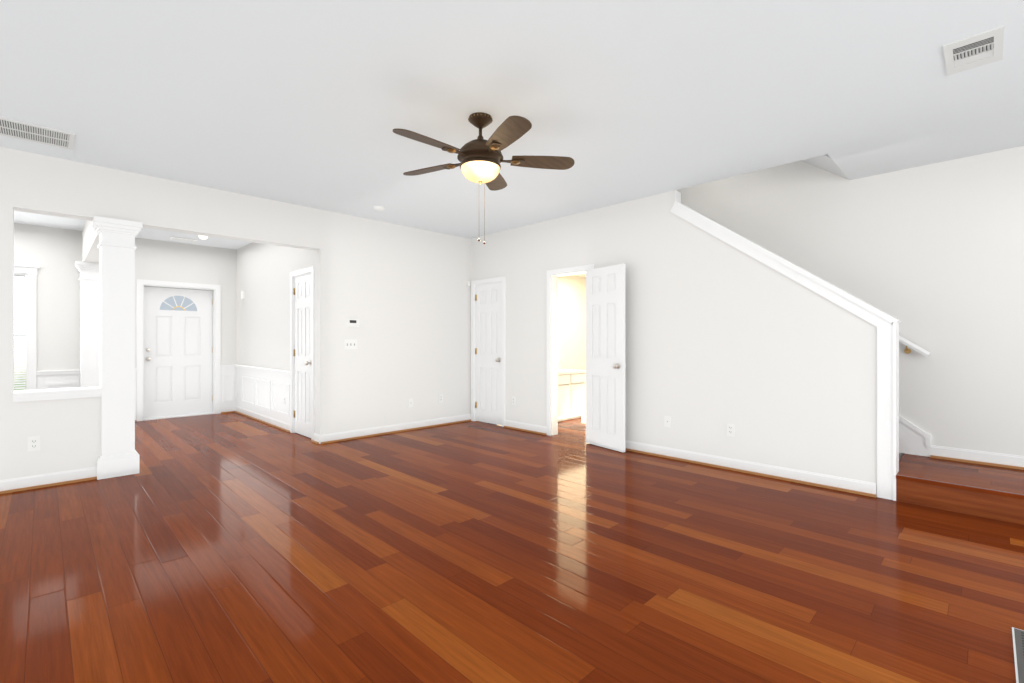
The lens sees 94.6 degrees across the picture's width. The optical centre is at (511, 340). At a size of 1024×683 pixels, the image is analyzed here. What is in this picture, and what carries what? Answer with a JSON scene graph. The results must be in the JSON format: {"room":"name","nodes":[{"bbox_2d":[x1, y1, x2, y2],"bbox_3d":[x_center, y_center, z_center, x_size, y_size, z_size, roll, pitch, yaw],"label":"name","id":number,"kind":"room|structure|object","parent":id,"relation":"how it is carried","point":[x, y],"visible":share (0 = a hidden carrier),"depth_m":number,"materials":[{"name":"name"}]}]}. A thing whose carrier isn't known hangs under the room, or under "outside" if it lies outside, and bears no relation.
{"room":"empty living room","nodes":[
{"label":"empty living room","id":0,"kind":"room"},
{"bbox_2d":[14,223,233,419],"bbox_3d":[-6.787,-0.160,6.017,6.081,2.741,0.201,0,0,-45],"label":"wall","id":1,"kind":"structure","parent":0,"point":[56,251],"depth_m":6.56,"materials":[{"name":"white paint"}]},
{"bbox_2d":[14,264,39,390],"bbox_3d":[-6.859,-0.062,5.912,1.340,1.865,0.250,0,0,-45],"label":"window","id":2,"kind":"structure","parent":1,"relation":"in","point":[24,326],"depth_m":6.26,"materials":[{"name":"white"}]},
{"bbox_2d":[36,370,79,388],"bbox_3d":[-6.187,0.767,6.450,0.430,0.706,0.031,0,0,-45],"label":"wainscoting","id":3,"kind":"structure","parent":1,"relation":"attached to","point":[61,378],"depth_m":6.45,"materials":[{"name":"white wood"}]},
{"bbox_2d":[135,368,136,414],"bbox_3d":[-5.732,0.767,6.902,0.395,0.705,0.030,0,0,-45],"label":"trim","id":4,"kind":"structure","parent":1,"relation":"attached to","point":[135,368],"depth_m":7.04,"materials":[{"name":"white wood"}]},
{"bbox_2d":[0,147,470,479],"bbox_3d":[-3.549,-0.160,4.342,8.320,2.740,0.161,0,0,-45],"label":"wall","id":5,"kind":"structure","parent":0,"point":[402,293],"depth_m":5.58,"materials":[{"name":"white paint"}]},
{"bbox_2d":[28,436,39,451],"bbox_3d":[-3.910,0.848,3.865,0.072,0.117,0.009,0,0,-45],"label":"outlet","id":6,"kind":"object","parent":5,"relation":"attached to","point":[33,443],"visible":1,"depth_m":3.86,"materials":[{"name":"white plastic"}]},
{"bbox_2d":[13,386,101,401],"bbox_3d":[-3.864,0.458,4.030,0.534,0.075,0.250,0,0,-45],"label":"trim","id":7,"kind":"structure","parent":5,"relation":"on","point":[49,394],"depth_m":3.95,"materials":[{"name":"white wood"}]},
{"bbox_2d":[344,339,356,348],"bbox_3d":[-1.970,0.051,5.783,0.166,0.120,0.016,0,0,-45],"label":"light switch","id":8,"kind":"object","parent":5,"relation":"attached to","point":[350,343],"visible":1,"depth_m":5.78,"materials":[{"name":"white plastic"}]},
{"bbox_2d":[347,319,358,326],"bbox_3d":[-1.945,-0.210,5.802,0.150,0.105,0.025,0,0,-45],"label":"thermostat","id":9,"kind":"object","parent":5,"relation":"attached to","point":[352,322],"visible":1,"depth_m":5.78,"materials":[{"name":"white plastic"}]},
{"bbox_2d":[408,398,412,406],"bbox_3d":[-1.367,0.848,6.387,0.072,0.117,0.009,0,0,-45],"label":"electrical outlet","id":10,"kind":"object","parent":5,"relation":"attached to","point":[410,402],"visible":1,"depth_m":6.38,"materials":[{"name":"white plastic"}]},
{"bbox_2d":[439,394,442,402],"bbox_3d":[-1.013,0.832,6.737,0.072,0.117,0.009,0,0,-45],"label":"electrical outlet","id":11,"kind":"object","parent":5,"relation":"attached to","point":[440,398],"visible":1,"depth_m":6.74,"materials":[{"name":"white plastic"}]},
{"bbox_2d":[234,242,314,370],"bbox_3d":[-3.453,-0.160,6.851,0.171,2.741,3.270,0,0,-45],"label":"wall","id":12,"kind":"structure","parent":0,"point":[255,326],"depth_m":6.98,"materials":[{"name":"white paint"}]},
{"bbox_2d":[241,291,244,298],"bbox_3d":[-4.387,-0.740,7.694,0.030,0.120,0.100,0,0,-45],"label":"box","id":13,"kind":"object","parent":12,"relation":"attached to","point":[242,294],"visible":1,"depth_m":7.67,"materials":[{"name":"white"}]},
{"bbox_2d":[232,365,289,423],"bbox_3d":[-3.796,0.767,7.088,0.045,0.705,2.493,0,0,-45],"label":"wainscoting","id":14,"kind":"structure","parent":12,"relation":"attached to","point":[264,391],"depth_m":7.03,"materials":[{"name":"white wood"}]},
{"bbox_2d":[0,412,1023,682],"bbox_3d":[-0.800,1.260,3.117,10.500,0.100,12.950,0,0,-45],"label":"floor","id":15,"kind":"structure","parent":0,"point":[224,548],"depth_m":2.48,"materials":[{"name":"brown wood"}]},
{"bbox_2d":[75,261,98,386],"bbox_3d":[-5.876,0.070,6.604,0.329,2.280,0.329,0,0,-45],"label":"column","id":16,"kind":"structure","parent":15,"relation":"on","point":[89,323],"depth_m":6.50,"materials":[{"name":"white wood"}]},
{"bbox_2d":[92,216,142,479],"bbox_3d":[-3.593,0.070,4.298,0.329,2.280,0.329,0,0,-45],"label":"column","id":17,"kind":"structure","parent":15,"relation":"on","point":[117,248],"depth_m":4.21,"materials":[{"name":"white wood"}]},
{"bbox_2d":[558,363,585,421],"bbox_3d":[0.693,0.780,7.263,0.830,0.860,0.556,0,0,-45],"label":"bathroom vanity","id":18,"kind":"object","parent":15,"relation":"on","point":[571,393],"visible":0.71,"depth_m":7.11,"materials":[{"name":"white paint"}]},
{"bbox_2d":[896,454,1023,524],"bbox_3d":[4.603,1.113,2.473,0.929,0.196,4.028,0,0,-45],"label":"platform","id":19,"kind":"object","parent":15,"relation":"on","point":[989,491],"visible":1,"depth_m":3.42,"materials":[{"name":"brown wood"}]},
{"bbox_2d":[1012,627,1023,682],"bbox_3d":[1.944,1.207,1.736,0.574,0.006,0.134,0,0,-45],"label":"floor vent","id":20,"kind":"object","parent":15,"relation":"in","point":[1018,640],"visible":1,"depth_m":1.82,"materials":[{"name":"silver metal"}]},
{"bbox_2d":[0,0,1023,249],"bbox_3d":[-1.248,-1.590,2.673,9.240,0.120,12.951,0,0,-45],"label":"ceiling","id":21,"kind":"structure","parent":0,"point":[308,102],"depth_m":2.93,"materials":[{"name":"white paint"}]},
{"bbox_2d":[0,117,74,149],"bbox_3d":[-3.817,-1.526,3.206,1.241,0.009,0.396,0,0,-45],"label":"ceiling vent","id":22,"kind":"object","parent":21,"relation":"in","point":[33,133],"visible":1,"depth_m":3.49,"materials":[{"name":"silver metal"}]},
{"bbox_2d":[82,220,98,262],"bbox_3d":[-4.806,-1.300,5.524,0.180,0.460,3.290,0,0,-45],"label":"beam","id":23,"kind":"structure","parent":21,"relation":"attached to","point":[90,243],"depth_m":5.85,"materials":[{"name":"white paint"}]},
{"bbox_2d":[169,236,196,241],"bbox_3d":[-4.979,-1.526,7.155,0.330,0.008,0.210,0,0,-45],"label":"ceiling vent","id":24,"kind":"object","parent":21,"relation":"in","point":[183,239],"visible":0.98,"depth_m":7.15,"materials":[{"name":"silver metal"}]},
{"bbox_2d":[198,235,208,238],"bbox_3d":[-4.486,-1.497,6.863,0.150,0.066,0.150,0,0,-45],"label":"light","id":25,"kind":"object","parent":21,"relation":"attached to","point":[202,237],"visible":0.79,"depth_m":6.83,"materials":[{"name":"white glass"}]},
{"bbox_2d":[373,206,384,210],"bbox_3d":[-1.533,-1.514,5.442,0.136,0.032,0.136,0,0,-45],"label":"smoke detector","id":26,"kind":"object","parent":21,"relation":"attached to","point":[379,208],"visible":1,"depth_m":5.40,"materials":[{"name":"white plastic"}]},
{"bbox_2d":[393,112,574,243],"bbox_3d":[-0.257,-1.106,3.213,1.218,0.848,1.267,0,0,-45],"label":"ceiling fan","id":27,"kind":"object","parent":21,"relation":"hanging from","point":[480,158],"visible":1,"depth_m":3.16,"materials":[{"name":"brown wood"}]},
{"bbox_2d":[943,26,1003,75],"bbox_3d":[2.450,-1.526,2.509,0.381,0.010,0.220,0,0,-45],"label":"ceiling vent","id":28,"kind":"object","parent":21,"relation":"in","point":[975,51],"visible":1,"depth_m":2.49,"materials":[{"name":"white metal"}]},
{"bbox_2d":[558,273,585,369],"bbox_3d":[1.317,0.020,6.962,2.280,2.380,2.070,0,0,-45],"label":"wall","id":29,"kind":"structure","parent":0,"point":[572,320],"depth_m":7.99,"materials":[{"name":"white paint"}]},
{"bbox_2d":[558,292,558,362],"bbox_3d":[0.499,-0.210,7.460,0.740,1.160,0.006,0,0,-45],"label":"bathroom mirror","id":30,"kind":"object","parent":29,"relation":"attached to","point":[558,327],"visible":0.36,"depth_m":7.71,"materials":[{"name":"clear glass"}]},
{"bbox_2d":[471,190,893,482],"bbox_3d":[1.176,-0.160,5.399,0.121,2.741,4.992,0,0,-45],"label":"wall","id":31,"kind":"structure","parent":0,"point":[776,368],"depth_m":4.61,"materials":[{"name":"white paint"}]},
{"bbox_2d":[512,396,515,404],"bbox_3d":[0.024,0.830,6.470,0.009,0.117,0.072,0,0,-45],"label":"electrical outlet","id":32,"kind":"object","parent":31,"relation":"attached to","point":[513,400],"visible":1,"depth_m":6.47,"materials":[{"name":"white plastic"}]},
{"bbox_2d":[664,416,670,427],"bbox_3d":[1.604,0.841,4.875,0.009,0.117,0.072,0,0,-45],"label":"outlet","id":33,"kind":"object","parent":31,"relation":"attached to","point":[667,421],"visible":1,"depth_m":4.87,"materials":[{"name":"white plastic"}]},
{"bbox_2d":[727,423,734,436],"bbox_3d":[2.049,0.841,4.427,0.009,0.117,0.072,0,0,-45],"label":"electrical outlet","id":34,"kind":"object","parent":31,"relation":"attached to","point":[730,429],"visible":1,"depth_m":4.42,"materials":[{"name":"white plastic"}]},
{"bbox_2d":[670,190,900,500],"bbox_3d":[2.314,-0.160,4.250,0.164,2.740,1.825,0,0,-45],"label":"trim","id":35,"kind":"structure","parent":31,"relation":"attached to","point":[887,400],"depth_m":3.64,"materials":[{"name":"white wood"}]},
{"bbox_2d":[800,154,849,179],"bbox_3d":[1.425,-3.164,5.801,1.041,3.269,4.370,0,0,-45],"label":"ceiling slope","id":36,"kind":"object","parent":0,"point":[826,162],"visible":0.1,"depth_m":4.39,"materials":[{"name":"white paint"}]},
{"bbox_2d":[676,146,1023,459],"bbox_3d":[3.367,-1.790,4.467,0.120,6.000,9.000,0,0,-45],"label":"wall","id":37,"kind":"structure","parent":0,"point":[930,257],"depth_m":4.10,"materials":[{"name":"white paint"}]},
{"bbox_2d":[899,336,929,356],"bbox_3d":[2.282,-1.215,5.402,0.100,2.717,3.759,0,0,-45],"label":"handrail","id":38,"kind":"object","parent":37,"relation":"attached to","point":[907,350],"visible":0.23,"depth_m":4.13,"materials":[{"name":"white wood"}]},
{"bbox_2d":[899,415,930,456],"bbox_3d":[2.396,-0.334,5.346,0.022,2.694,3.514,0,0,-45],"label":"trim","id":39,"kind":"structure","parent":37,"relation":"attached to","point":[914,439],"depth_m":4.18,"materials":[{"name":"white wood"}]},
{"bbox_3d":[-0.800,-0.160,3.117,10.500,2.741,12.950,0,0,-45],"label":"wall","id":40,"kind":"structure","parent":0,"visible":0},
{"bbox_2d":[0,467,96,490],"bbox_3d":[-4.996,1.159,2.785,3.834,0.102,0.014,0,0,-45],"label":"baseboard","id":41,"kind":"structure","parent":40,"relation":"attached to","point":[15,483],"depth_m":3.91,"materials":[{"name":"white wood"}]},
{"bbox_2d":[0,476,96,493],"bbox_3d":[-4.984,1.200,2.774,3.835,0.019,0.019,0,0,-45],"label":"trim","id":42,"kind":"structure","parent":40,"relation":"attached to","point":[91,478],"depth_m":3.90,"materials":[{"name":"brown wood"}]},
{"bbox_2d":[144,287,211,418],"bbox_3d":[-5.301,0.189,7.529,0.924,2.018,0.115,0,0,-45],"label":"front door","id":43,"kind":"structure","parent":40,"relation":"in","point":[177,351],"depth_m":7.52,"materials":[{"name":"painted wood"},{"name":"glass"}]},
{"bbox_2d":[137,279,220,420],"bbox_3d":[-5.279,0.150,7.500,1.090,2.121,0.219,0,0,-45],"label":"door frame","id":44,"kind":"structure","parent":40,"relation":"attached to","point":[216,289],"depth_m":7.51,"materials":[{"name":"white wood"}]},
{"bbox_2d":[232,406,289,430],"bbox_3d":[-3.785,1.159,7.098,0.015,0.103,2.493,0,0,-45],"label":"baseboard","id":45,"kind":"structure","parent":40,"relation":"attached to","point":[270,420],"depth_m":6.96,"materials":[{"name":"white wood"}]},
{"bbox_2d":[232,411,289,431],"bbox_3d":[-3.802,1.200,7.082,0.060,0.020,2.492,0,0,-45],"label":"trim","id":46,"kind":"structure","parent":40,"relation":"attached to","point":[278,427],"depth_m":6.94,"materials":[{"name":"brown wood"}]},
{"bbox_2d":[293,274,310,437],"bbox_3d":[-2.643,0.191,5.951,0.101,2.022,0.620,0,0,-45],"label":"closet door","id":47,"kind":"structure","parent":40,"relation":"in","point":[302,355],"depth_m":5.98,"materials":[{"name":"white wood"}]},
{"bbox_2d":[290,266,314,439],"bbox_3d":[-2.601,0.161,5.986,0.139,2.099,0.757,0,0,-45],"label":"door frame","id":48,"kind":"structure","parent":40,"relation":"attached to","point":[310,270],"depth_m":5.82,"materials":[{"name":"white wood"}]},
{"bbox_2d":[316,414,470,443],"bbox_3d":[-1.428,1.159,6.311,2.294,0.102,0.031,0,0,-45],"label":"baseboard","id":49,"kind":"structure","parent":40,"relation":"attached to","point":[375,430],"depth_m":6.14,"materials":[{"name":"white wood"}]},
{"bbox_2d":[318,419,470,443],"bbox_3d":[-1.425,1.200,6.311,2.290,0.020,0.033,0,0,-45],"label":"trim","id":50,"kind":"structure","parent":40,"relation":"attached to","point":[469,419],"depth_m":6.15,"materials":[{"name":"brown wood"}]},
{"bbox_2d":[475,282,501,424],"bbox_3d":[-0.351,0.191,6.850,0.101,2.022,0.590,0,0,-45],"label":"closet door","id":51,"kind":"structure","parent":40,"relation":"in","point":[488,353],"depth_m":6.85,"materials":[{"name":"white wood"}]},
{"bbox_2d":[471,276,505,426],"bbox_3d":[-0.309,0.161,6.884,0.139,2.099,0.726,0,0,-45],"label":"door frame","id":52,"kind":"structure","parent":40,"relation":"attached to","point":[499,279],"depth_m":6.94,"materials":[{"name":"white wood"}]},
{"bbox_2d":[504,426,546,434],"bbox_3d":[0.165,1.200,6.299,0.019,0.019,0.774,0,0,-45],"label":"trim","id":53,"kind":"structure","parent":40,"relation":"attached to","point":[504,426],"depth_m":6.26,"materials":[{"name":"brown wood"}]},
{"bbox_2d":[505,420,546,432],"bbox_3d":[0.177,1.160,6.311,0.014,0.102,0.775,0,0,-45],"label":"baseboard","id":54,"kind":"structure","parent":40,"relation":"attached to","point":[532,427],"depth_m":6.29,"materials":[{"name":"white wood"}]},
{"bbox_2d":[547,264,594,435],"bbox_3d":[0.747,0.161,5.819,0.138,2.099,0.726,0,0,-45],"label":"door frame","id":55,"kind":"structure","parent":40,"relation":"attached to","point":[552,354],"depth_m":6.01,"materials":[{"name":"white wood"}]},
{"bbox_2d":[586,264,625,451],"bbox_3d":[1.040,0.191,5.312,0.167,2.023,0.590,0,0,-34],"label":"door","id":56,"kind":"structure","parent":40,"relation":"in","point":[605,357],"depth_m":5.27,"materials":[{"name":"white wood"}]},
{"bbox_2d":[625,448,875,497],"bbox_3d":[1.877,1.200,4.574,0.019,0.019,2.634,0,0,-45],"label":"trim","id":57,"kind":"structure","parent":40,"relation":"attached to","point":[643,452],"depth_m":4.22,"materials":[{"name":"brown wood"}]},
{"bbox_2d":[625,440,876,496],"bbox_3d":[1.888,1.160,4.585,0.014,0.102,2.634,0,0,-45],"label":"baseboard","id":58,"kind":"structure","parent":40,"relation":"attached to","point":[795,474],"depth_m":4.22,"materials":[{"name":"white wood"}]},
{"bbox_2d":[930,455,1023,469],"bbox_3d":[4.979,1.005,2.723,0.019,0.019,3.852,0,0,-45],"label":"trim","id":59,"kind":"structure","parent":40,"relation":"attached to","point":[931,456],"depth_m":3.88,"materials":[{"name":"brown wood"}]},
{"bbox_2d":[931,445,1023,466],"bbox_3d":[4.991,0.964,2.734,0.015,0.102,3.852,0,0,-45],"label":"baseboard","id":60,"kind":"structure","parent":40,"relation":"attached to","point":[990,457],"depth_m":3.89,"materials":[{"name":"white wood"}]}
]}

